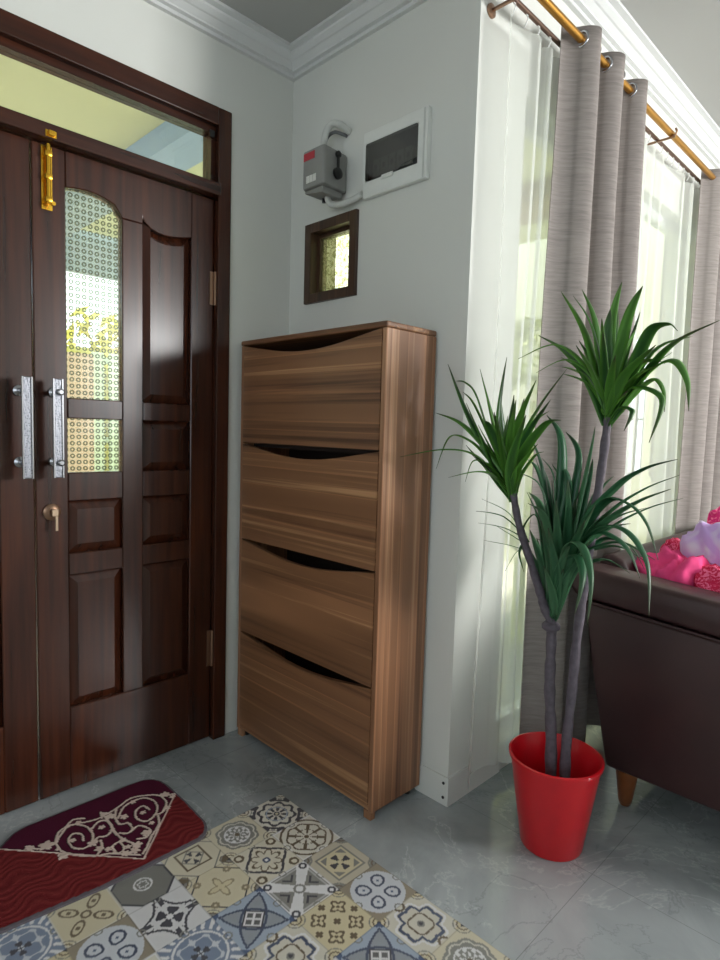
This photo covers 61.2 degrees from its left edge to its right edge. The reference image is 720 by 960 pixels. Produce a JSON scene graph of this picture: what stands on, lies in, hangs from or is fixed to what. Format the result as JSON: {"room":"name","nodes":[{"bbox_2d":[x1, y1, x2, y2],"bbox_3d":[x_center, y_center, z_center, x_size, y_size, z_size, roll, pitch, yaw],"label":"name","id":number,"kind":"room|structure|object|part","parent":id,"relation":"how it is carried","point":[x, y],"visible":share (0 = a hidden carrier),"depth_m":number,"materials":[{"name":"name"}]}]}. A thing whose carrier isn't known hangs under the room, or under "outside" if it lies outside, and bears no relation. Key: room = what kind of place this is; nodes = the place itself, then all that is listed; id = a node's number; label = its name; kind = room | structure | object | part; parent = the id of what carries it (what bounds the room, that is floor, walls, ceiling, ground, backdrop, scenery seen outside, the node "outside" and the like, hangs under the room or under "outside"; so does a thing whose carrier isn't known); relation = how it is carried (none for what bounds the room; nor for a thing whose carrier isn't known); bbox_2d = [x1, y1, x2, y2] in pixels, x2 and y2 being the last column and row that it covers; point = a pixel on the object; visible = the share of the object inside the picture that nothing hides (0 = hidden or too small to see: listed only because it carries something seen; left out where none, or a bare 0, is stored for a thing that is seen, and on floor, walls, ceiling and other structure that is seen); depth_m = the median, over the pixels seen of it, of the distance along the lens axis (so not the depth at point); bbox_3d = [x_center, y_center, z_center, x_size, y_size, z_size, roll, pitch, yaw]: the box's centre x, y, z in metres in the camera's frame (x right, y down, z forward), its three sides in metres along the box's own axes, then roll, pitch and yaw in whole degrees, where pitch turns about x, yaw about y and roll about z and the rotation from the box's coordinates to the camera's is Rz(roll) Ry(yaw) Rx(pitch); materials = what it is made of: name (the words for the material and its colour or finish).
{"room":"entrance hall","nodes":[
{"label":"entrance hall","id":0,"kind":"room"},
{"bbox_2d":[0,0,293,733],"bbox_3d":[-1.548,-0.403,1.316,3.700,2.900,0.150,-3,7,-45],"label":"wall","id":1,"kind":"structure","parent":0,"point":[136,34],"depth_m":2.27,"materials":[{"name":"white paint"}]},
{"bbox_2d":[0,8,231,739],"bbox_3d":[-0.994,-0.140,1.843,1.324,2.323,0.130,-3,7,-45],"label":"door frame","id":2,"kind":"structure","parent":1,"relation":"in","point":[24,41],"depth_m":2.08,"materials":[{"name":"brown wood"}]},
{"bbox_2d":[0,130,38,814],"bbox_3d":[-1.189,0.026,1.610,0.612,2.006,0.108,-3,7,-45],"label":"door","id":3,"kind":"structure","parent":2,"relation":"attached to","point":[18,652],"depth_m":1.80,"materials":[{"name":"brown wood"}]},
{"bbox_3d":[-1.140,0.529,1.764,0.174,0.435,0.027,-3,7,-45],"label":"panel","id":4,"kind":"part","parent":3,"relation":"part of","materials":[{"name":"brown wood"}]},
{"bbox_3d":[-0.986,-0.261,1.769,0.032,0.032,0.051,-3,7,-45],"label":"handle post","id":5,"kind":"part","parent":3,"relation":"part of","materials":[{"name":"silver metal"}]},
{"bbox_3d":[-0.992,-0.051,1.786,0.032,0.032,0.051,-3,7,-45],"label":"handle post","id":6,"kind":"part","parent":3,"relation":"part of","materials":[{"name":"silver metal"}]},
{"bbox_3d":[-0.965,-0.149,1.742,0.004,0.294,0.003,-3,7,-45],"label":"handle trim","id":7,"kind":"part","parent":3,"relation":"part of","materials":[{"name":"silver metal"}]},
{"bbox_3d":[-0.962,-0.150,1.757,0.024,0.294,0.014,-3,7,-45],"label":"handle","id":8,"kind":"part","parent":3,"relation":"part of","materials":[{"name":"silver metal"}]},
{"bbox_3d":[-0.947,-0.150,1.759,0.004,0.294,0.003,-3,7,-45],"label":"handle trim","id":9,"kind":"part","parent":3,"relation":"part of","materials":[{"name":"silver metal"}]},
{"bbox_3d":[-0.966,-1.135,1.763,1.218,0.204,0.048,-3,7,-45],"label":"transom sash","id":10,"kind":"part","parent":2,"relation":"part of","materials":[{"name":"brown wood"}]},
{"bbox_2d":[29,140,215,799],"bbox_3d":[-0.750,0.004,2.042,0.612,2.006,0.116,-3,7,-45],"label":"door","id":11,"kind":"structure","parent":2,"relation":"attached to","point":[124,636],"depth_m":2.04,"materials":[{"name":"brown wood"}]},
{"bbox_2d":[40,129,56,210],"bbox_3d":[-0.906,-0.903,1.774,0.030,0.212,0.056,-3,7,-45],"label":"bolt","id":12,"kind":"object","parent":11,"relation":"attached to","point":[47,202],"visible":1,"depth_m":1.78,"materials":[{"name":"gold metal"}]},
{"bbox_3d":[-0.924,-0.890,1.794,0.030,0.182,0.004,-3,7,-45],"label":"plate","id":13,"kind":"part","parent":12,"relation":"part of","materials":[{"name":"gold metal"}]},
{"bbox_3d":[-0.909,-0.892,1.780,0.023,0.177,0.036,-3,7,-45],"label":"rod","id":14,"kind":"part","parent":12,"relation":"part of","materials":[{"name":"gold metal"}]},
{"bbox_3d":[-0.892,-0.999,1.755,0.030,0.018,0.002,-3,7,-45],"label":"plate","id":15,"kind":"part","parent":12,"relation":"part of","materials":[{"name":"gold metal"}]},
{"bbox_3d":[-0.923,-0.055,1.855,0.032,0.032,0.051,-3,7,-45],"label":"handle post","id":16,"kind":"part","parent":11,"relation":"part of","materials":[{"name":"silver metal"}]},
{"bbox_3d":[-0.905,-0.152,1.801,0.004,0.294,0.003,-3,7,-45],"label":"handle trim","id":17,"kind":"part","parent":11,"relation":"part of","materials":[{"name":"silver metal"}]},
{"bbox_3d":[-0.903,-0.154,1.816,0.024,0.294,0.014,-3,7,-45],"label":"handle","id":18,"kind":"part","parent":11,"relation":"part of","materials":[{"name":"silver metal"}]},
{"bbox_3d":[-0.888,-0.153,1.818,0.004,0.294,0.003,-3,7,-45],"label":"handle trim","id":19,"kind":"part","parent":11,"relation":"part of","materials":[{"name":"silver metal"}]},
{"bbox_3d":[-0.849,-0.578,1.934,0.174,0.639,0.005,-3,7,-45],"label":"glass pane","id":20,"kind":"part","parent":11,"relation":"part of","materials":[{"name":"glass"}]},
{"bbox_3d":[-0.863,-0.112,1.972,0.174,0.170,0.005,-3,7,-45],"label":"glass pane","id":21,"kind":"part","parent":11,"relation":"part of","materials":[{"name":"glass"}]},
{"bbox_3d":[-0.870,0.146,1.992,0.174,0.167,0.027,-3,7,-45],"label":"panel","id":22,"kind":"part","parent":11,"relation":"part of","materials":[{"name":"brown wood"}]},
{"bbox_3d":[-0.880,0.515,2.022,0.174,0.435,0.027,-3,7,-45],"label":"panel","id":23,"kind":"part","parent":11,"relation":"part of","materials":[{"name":"brown wood"}]},
{"bbox_3d":[-0.706,0.506,2.196,0.178,0.435,0.027,-3,7,-45],"label":"panel","id":24,"kind":"part","parent":11,"relation":"part of","materials":[{"name":"brown wood"}]},
{"bbox_3d":[-0.675,-0.570,2.108,0.178,0.605,0.027,-3,7,-45],"label":"panel","id":25,"kind":"part","parent":11,"relation":"part of","materials":[{"name":"brown wood"}]},
{"bbox_3d":[-0.688,-0.121,2.145,0.178,0.170,0.027,-3,7,-45],"label":"panel","id":26,"kind":"part","parent":11,"relation":"part of","materials":[{"name":"brown wood"}]},
{"bbox_3d":[-0.695,0.137,2.166,0.178,0.167,0.027,-3,7,-45],"label":"panel","id":27,"kind":"part","parent":11,"relation":"part of","materials":[{"name":"brown wood"}]},
{"bbox_2d":[143,0,292,80],"bbox_3d":[-1.432,-1.523,1.141,3.400,0.072,0.085,-3,7,-45],"label":"trim","id":28,"kind":"structure","parent":1,"relation":"attached to","point":[215,19],"depth_m":2.12,"materials":[{"name":"paint"}]},
{"bbox_2d":[0,794,510,959],"bbox_3d":[-0.313,1.111,1.029,1.450,0.001,1.305,-3,7,-45],"label":"rug","id":29,"kind":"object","parent":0,"point":[271,881],"depth_m":1.51,"materials":[{"name":"fabric"}]},
{"bbox_2d":[219,0,352,42],"bbox_3d":[-1.134,-1.597,0.839,3.400,0.140,0.920,-3,7,-45],"label":"ceiling","id":30,"kind":"structure","parent":0,"point":[289,20],"depth_m":2.08,"materials":[{"name":"paint"}]},
{"bbox_2d":[0,725,719,959],"bbox_3d":[1.501,1.203,1.175,7.700,0.100,4.900,-3,7,-45],"label":"floor","id":31,"kind":"structure","parent":0,"point":[644,882],"depth_m":1.77,"materials":[{"name":"grey tile"}]},
{"bbox_2d":[0,779,206,933],"bbox_3d":[-0.781,1.034,1.723,0.625,0.012,0.398,-3,7,-45],"label":"door mat","id":32,"kind":"object","parent":31,"relation":"on","point":[55,862],"visible":1,"depth_m":1.71,"materials":[{"name":"red fabric"}]},
{"bbox_2d":[237,320,435,820],"bbox_3d":[-0.123,0.264,2.149,0.232,1.518,0.739,-3,7,-45],"label":"cabinet","id":33,"kind":"object","parent":31,"relation":"on","point":[334,534],"visible":0.99,"depth_m":1.96,"materials":[{"name":"brown wood"}]},
{"bbox_3d":[-0.375,0.232,2.403,0.229,1.472,0.018,-3,7,-45],"label":"panel","id":34,"kind":"part","parent":33,"relation":"part of","materials":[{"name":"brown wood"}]},
{"bbox_3d":[-0.145,0.983,2.205,0.216,0.016,0.700,-3,7,-45],"label":"panel","id":35,"kind":"part","parent":33,"relation":"part of","materials":[{"name":"brown wood"}]},
{"bbox_3d":[-0.214,0.792,2.116,0.016,0.368,0.699,-3,7,-45],"label":"drawer","id":36,"kind":"part","parent":33,"relation":"part of","materials":[{"name":"brown wood"}]},
{"bbox_3d":[-0.203,0.427,2.086,0.016,0.354,0.699,-3,7,-45],"label":"drawer","id":37,"kind":"part","parent":33,"relation":"part of","materials":[{"name":"brown wood"}]},
{"bbox_3d":[-0.193,0.068,2.057,0.016,0.358,0.699,-3,7,-45],"label":"drawer","id":38,"kind":"part","parent":33,"relation":"part of","materials":[{"name":"brown wood"}]},
{"bbox_3d":[-0.182,-0.291,2.028,0.016,0.354,0.699,-3,7,-45],"label":"drawer","id":39,"kind":"part","parent":33,"relation":"part of","materials":[{"name":"brown wood"}]},
{"bbox_3d":[-0.101,-0.483,2.088,0.232,0.018,0.739,-3,7,-45],"label":"panel","id":40,"kind":"part","parent":33,"relation":"part of","materials":[{"name":"brown wood"}]},
{"bbox_3d":[0.132,0.288,1.896,0.229,1.472,0.018,-3,7,-45],"label":"panel","id":41,"kind":"part","parent":33,"relation":"part of","materials":[{"name":"brown wood"}]},
{"bbox_2d":[401,282,719,861],"bbox_3d":[0.538,0.265,1.714,0.767,1.624,0.422,5,6,37],"label":"potted plant","id":42,"kind":"object","parent":31,"relation":"on","point":[556,776],"visible":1,"depth_m":1.71,"materials":[{"name":"green plant"}]},
{"bbox_3d":[0.507,0.233,1.785,0.154,0.389,0.034,2,5,7],"label":"stem","id":43,"kind":"part","parent":42,"relation":"part of","materials":[{"name":"grey plant"}]},
{"bbox_3d":[0.566,0.698,1.798,0.037,0.583,0.067,-1,5,-28],"label":"stem","id":44,"kind":"part","parent":42,"relation":"part of","materials":[{"name":"grey plant"}]},
{"bbox_3d":[0.570,0.938,1.795,0.268,0.273,0.268,-3,7,-45],"label":"pot","id":45,"kind":"part","parent":42,"relation":"part of","materials":[{"name":"red plastic"}]},
{"bbox_3d":[0.638,0.410,1.731,0.052,1.172,0.094,-3,7,-45],"label":"stem","id":46,"kind":"part","parent":42,"relation":"part of","materials":[{"name":"grey plant"}]},
{"bbox_2d":[572,529,719,811],"bbox_3d":[1.806,0.654,2.504,2.168,0.795,0.987,-3,7,-45],"label":"sofa","id":47,"kind":"object","parent":31,"relation":"on","point":[657,672],"visible":0.74,"depth_m":1.88,"materials":[{"name":"brown leather"}]},
{"bbox_3d":[0.874,1.006,1.999,0.071,0.121,0.072,-3,7,-45],"label":"leg","id":48,"kind":"part","parent":47,"relation":"part of","materials":[{"name":"brown wood"}]},
{"bbox_3d":[1.559,0.569,2.699,1.790,0.672,0.280,-3,7,-45],"label":"backrest","id":49,"kind":"part","parent":47,"relation":"part of","materials":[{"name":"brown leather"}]},
{"bbox_3d":[1.103,0.702,1.782,0.130,0.530,0.894,-3,7,-45],"label":"arm","id":50,"kind":"part","parent":47,"relation":"part of","materials":[{"name":"brown leather"}]},
{"bbox_2d":[660,538,680,550],"bbox_3d":[1.173,0.358,2.247,0.211,0.293,0.121,-3,7,-45],"label":"cloth","id":51,"kind":"object","parent":47,"relation":"on","point":[673,543],"visible":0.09,"depth_m":2.23,"materials":[{"name":"pink fabric"}]},
{"bbox_2d":[635,545,709,586],"bbox_3d":[1.063,0.448,2.074,0.247,0.435,0.304,-3,7,-45],"label":"cloth","id":52,"kind":"object","parent":47,"relation":"on","point":[672,565],"visible":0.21,"depth_m":2.00,"materials":[{"name":"pink fabric"}]},
{"bbox_2d":[680,520,719,565],"bbox_3d":[1.244,0.419,2.104,0.225,0.559,0.288,-3,7,-45],"label":"cloth","id":53,"kind":"object","parent":47,"relation":"on","point":[704,540],"visible":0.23,"depth_m":2.06,"materials":[{"name":"purple fabric"}]},
{"bbox_2d":[694,564,719,592],"bbox_3d":[1.180,0.465,1.918,0.175,0.380,0.312,-1,5,-26],"label":"cloth","id":54,"kind":"object","parent":47,"relation":"on","point":[708,578],"visible":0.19,"depth_m":1.94,"materials":[{"name":"pink fabric"}]},
{"bbox_2d":[707,506,719,523],"bbox_3d":[1.451,0.399,2.345,0.294,0.620,0.293,-3,7,-45],"label":"cloth","id":55,"kind":"object","parent":47,"relation":"on","point":[714,515],"visible":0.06,"depth_m":2.32,"materials":[{"name":"pink fabric"}]},
{"bbox_2d":[289,0,509,787],"bbox_3d":[0.069,-0.428,2.208,0.150,2.900,0.870,-3,7,-45],"label":"wall","id":56,"kind":"structure","parent":0,"point":[428,249],"depth_m":1.94,"materials":[{"name":"white paint"}]},
{"bbox_2d":[304,209,358,304],"bbox_3d":[-0.086,-0.819,2.278,0.084,0.297,0.282,-3,7,-45],"label":"window","id":57,"kind":"structure","parent":56,"relation":"in","point":[317,234],"depth_m":2.29,"materials":[{"name":"brown wood"}]},
{"bbox_3d":[-0.078,-0.820,2.286,0.004,0.203,0.188,-3,7,-45],"label":"glass","id":58,"kind":"part","parent":57,"relation":"part of","materials":[{"name":"glass"}]},
{"bbox_2d":[303,119,362,208],"bbox_3d":[-0.092,-1.119,2.136,0.130,0.307,0.208,-3,7,-45],"label":"switch box","id":59,"kind":"object","parent":56,"relation":"attached to","point":[324,172],"visible":1,"depth_m":2.13,"materials":[{"name":"grey plastic"}]},
{"bbox_3d":[-0.075,-1.097,2.119,0.038,0.094,0.012,-3,7,-45],"label":"switch lever","id":60,"kind":"part","parent":59,"relation":"part of","materials":[{"name":"black plastic"}]},
{"bbox_2d":[290,0,427,81],"bbox_3d":[0.019,-1.553,2.034,0.085,0.072,0.870,-3,7,-45],"label":"trim","id":61,"kind":"structure","parent":56,"relation":"attached to","point":[357,20],"depth_m":2.11,"materials":[{"name":"paint"}]},
{"bbox_2d":[363,105,431,199],"bbox_3d":[0.116,-1.070,2.004,0.024,0.219,0.283,-3,7,-45],"label":"breaker panel","id":62,"kind":"object","parent":56,"relation":"attached to","point":[397,153],"visible":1,"depth_m":1.99,"materials":[{"name":"white plastic"}]},
{"bbox_2d":[487,0,515,18],"bbox_3d":[0.442,-1.391,1.749,0.040,0.054,0.154,-3,7,-45],"label":"rod bracket","id":63,"kind":"object","parent":56,"relation":"attached to","point":[491,9],"visible":1,"depth_m":1.79,"materials":[{"name":"metal"}]},
{"bbox_2d":[514,0,700,183],"bbox_3d":[1.288,-1.440,2.603,2.493,0.032,0.032,-3,7,-45],"label":"curtain rod","id":64,"kind":"object","parent":63,"relation":"attached to","point":[519,4],"visible":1,"depth_m":1.94,"materials":[{"name":"brown metal"}]},
{"bbox_3d":[0.598,-1.380,1.921,0.008,0.036,0.015,-3,7,-45],"label":"curtain hook","id":65,"kind":"object","parent":64,"relation":"hanging from","visible":0},
{"bbox_2d":[468,11,558,791],"bbox_3d":[0.600,-0.200,2.063,0.666,2.349,0.039,-3,7,-45],"label":"sheer curtain","id":66,"kind":"object","parent":65,"relation":"hanging from","point":[533,71],"visible":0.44,"depth_m":1.95,"materials":[{"name":"white fabric"}]},
{"bbox_2d":[537,0,715,179],"bbox_3d":[1.333,-1.441,2.567,2.552,0.040,0.040,-3,7,-45],"label":"curtain rod","id":67,"kind":"object","parent":63,"relation":"attached to","point":[553,10],"visible":0.81,"depth_m":2.20,"materials":[{"name":"metal"}]},
{"bbox_2d":[519,25,647,741],"bbox_3d":[0.821,-0.231,2.183,0.580,2.456,0.113,-3,7,-45],"label":"drape","id":68,"kind":"object","parent":67,"relation":"hanging from","point":[595,208],"visible":0.64,"depth_m":2.08,"materials":[{"name":"beige fabric"}]},
{"bbox_2d":[579,30,588,47],"bbox_3d":[0.707,-1.409,1.944,0.007,0.054,0.054,-3,7,-45],"label":"grommet","id":69,"kind":"object","parent":68,"relation":"attached to","point":[586,32],"visible":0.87,"depth_m":1.93,"materials":[{"name":"silver metal"}]},
{"bbox_2d":[602,55,612,72],"bbox_3d":[0.835,-1.415,2.071,0.007,0.054,0.054,-3,7,-45],"label":"grommet","id":70,"kind":"object","parent":68,"relation":"attached to","point":[610,58],"visible":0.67,"depth_m":2.06,"materials":[{"name":"silver metal"}]},
{"bbox_2d":[629,82,637,96],"bbox_3d":[0.987,-1.423,2.223,0.007,0.054,0.054,-3,7,-45],"label":"grommet","id":71,"kind":"object","parent":68,"relation":"attached to","point":[632,83],"visible":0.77,"depth_m":2.21,"materials":[{"name":"silver metal"}]},
{"bbox_2d":[675,169,719,533],"bbox_3d":[1.824,-0.283,3.184,0.589,2.456,0.082,-3,7,-45],"label":"drape","id":72,"kind":"object","parent":67,"relation":"hanging from","point":[699,473],"visible":0.61,"depth_m":3.01,"materials":[{"name":"beige fabric"}]},
{"bbox_2d":[489,0,714,769],"bbox_3d":[1.792,-0.476,3.418,4.000,2.900,0.150,-3,7,-45],"label":"wall","id":73,"kind":"structure","parent":0,"point":[519,18],"depth_m":2.08,"materials":[{"name":"white paint"}]},
{"bbox_2d":[415,762,499,806],"bbox_3d":[0.342,0.996,2.110,0.306,0.095,0.136,-3,7,-45],"label":"baseboard","id":74,"kind":"structure","parent":73,"relation":"attached to","point":[455,787],"depth_m":2.01,"materials":[{"name":"white paint"}]},
{"bbox_2d":[562,0,719,168],"bbox_3d":[1.808,-1.732,3.124,4.000,0.078,0.092,-3,7,-45],"label":"trim","id":75,"kind":"structure","parent":73,"relation":"attached to","point":[621,32],"depth_m":2.51,"materials":[{"name":"paint"}]},
{"bbox_2d":[647,127,677,144],"bbox_3d":[1.256,-1.433,2.560,0.040,0.054,0.154,-3,7,-45],"label":"rod bracket","id":76,"kind":"object","parent":73,"relation":"attached to","point":[676,129],"visible":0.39,"depth_m":2.54,"materials":[{"name":"metal"}]},
{"bbox_2d":[620,0,719,127],"bbox_3d":[1.891,-1.627,0.636,7.400,0.120,3.730,-3,7,-45],"label":"ceiling","id":77,"kind":"structure","parent":0,"point":[686,33],"depth_m":2.37,"materials":[{"name":"paint"}]},
{"label":"outside","id":78,"kind":"structure","parent":0,"visible":0},
{"bbox_3d":[-2.198,0.833,5.153,17.000,0.180,7.719,-3,7,-45],"label":"ground","id":79,"kind":"structure","parent":78,"visible":0},
{"bbox_2d":[67,352,93,471],"bbox_3d":[-5.808,-0.127,2.935,8.830,1.880,0.200,-3,7,-45],"label":"wall","id":80,"kind":"structure","parent":79,"relation":"on","point":[74,356],"depth_m":5.86,"materials":[{"name":"paint"}]},
{"bbox_2d":[91,352,117,470],"bbox_3d":[-1.898,-0.388,6.880,2.250,1.850,0.080,-3,7,-45],"label":"gate","id":81,"kind":"object","parent":80,"relation":"attached to","point":[100,359],"visible":0.03,"depth_m":6.13,"materials":[{"name":"metal"}]},
{"bbox_3d":[-1.913,-0.419,6.893,2.250,1.710,0.035,-3,7,-45],"label":"rail","id":82,"kind":"part","parent":81,"relation":"part of","materials":[{"name":"metal"}]},
{"bbox_2d":[66,295,117,470],"bbox_3d":[-4.699,-0.598,5.132,9.695,2.529,0.931,-3,7,-45],"label":"hedge","id":83,"kind":"object","parent":79,"relation":"on","point":[80,312],"visible":0.06,"depth_m":6.69,"materials":[{"name":"green plant"}]},
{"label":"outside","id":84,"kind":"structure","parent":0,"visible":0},
{"bbox_2d":[0,54,202,237],"bbox_3d":[-2.224,-1.860,2.203,9.000,0.080,4.019,-3,7,-45],"label":"ceiling","id":85,"kind":"structure","parent":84,"point":[25,89],"depth_m":3.06,"materials":[{"name":"beige paint"}]},
{"bbox_2d":[65,121,202,236],"bbox_3d":[-1.397,-1.851,3.699,0.220,0.129,3.200,-3,7,-45],"label":"beam","id":86,"kind":"structure","parent":85,"relation":"attached to","point":[170,144],"depth_m":3.28,"materials":[{"name":"blue paint"}]},
{"bbox_3d":[0.947,-1.398,2.269,0.008,0.036,0.015,-3,7,-45],"label":"curtain hook","id":87,"kind":"object","parent":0,"visible":0},
{"bbox_2d":[620,138,699,549],"bbox_3d":[1.311,-0.239,2.771,1.374,2.344,0.036,-3,7,-45],"label":"sheer curtain","id":88,"kind":"object","parent":87,"relation":"hanging from","point":[669,204],"visible":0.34,"depth_m":2.82,"materials":[{"name":"white fabric"}]}
]}

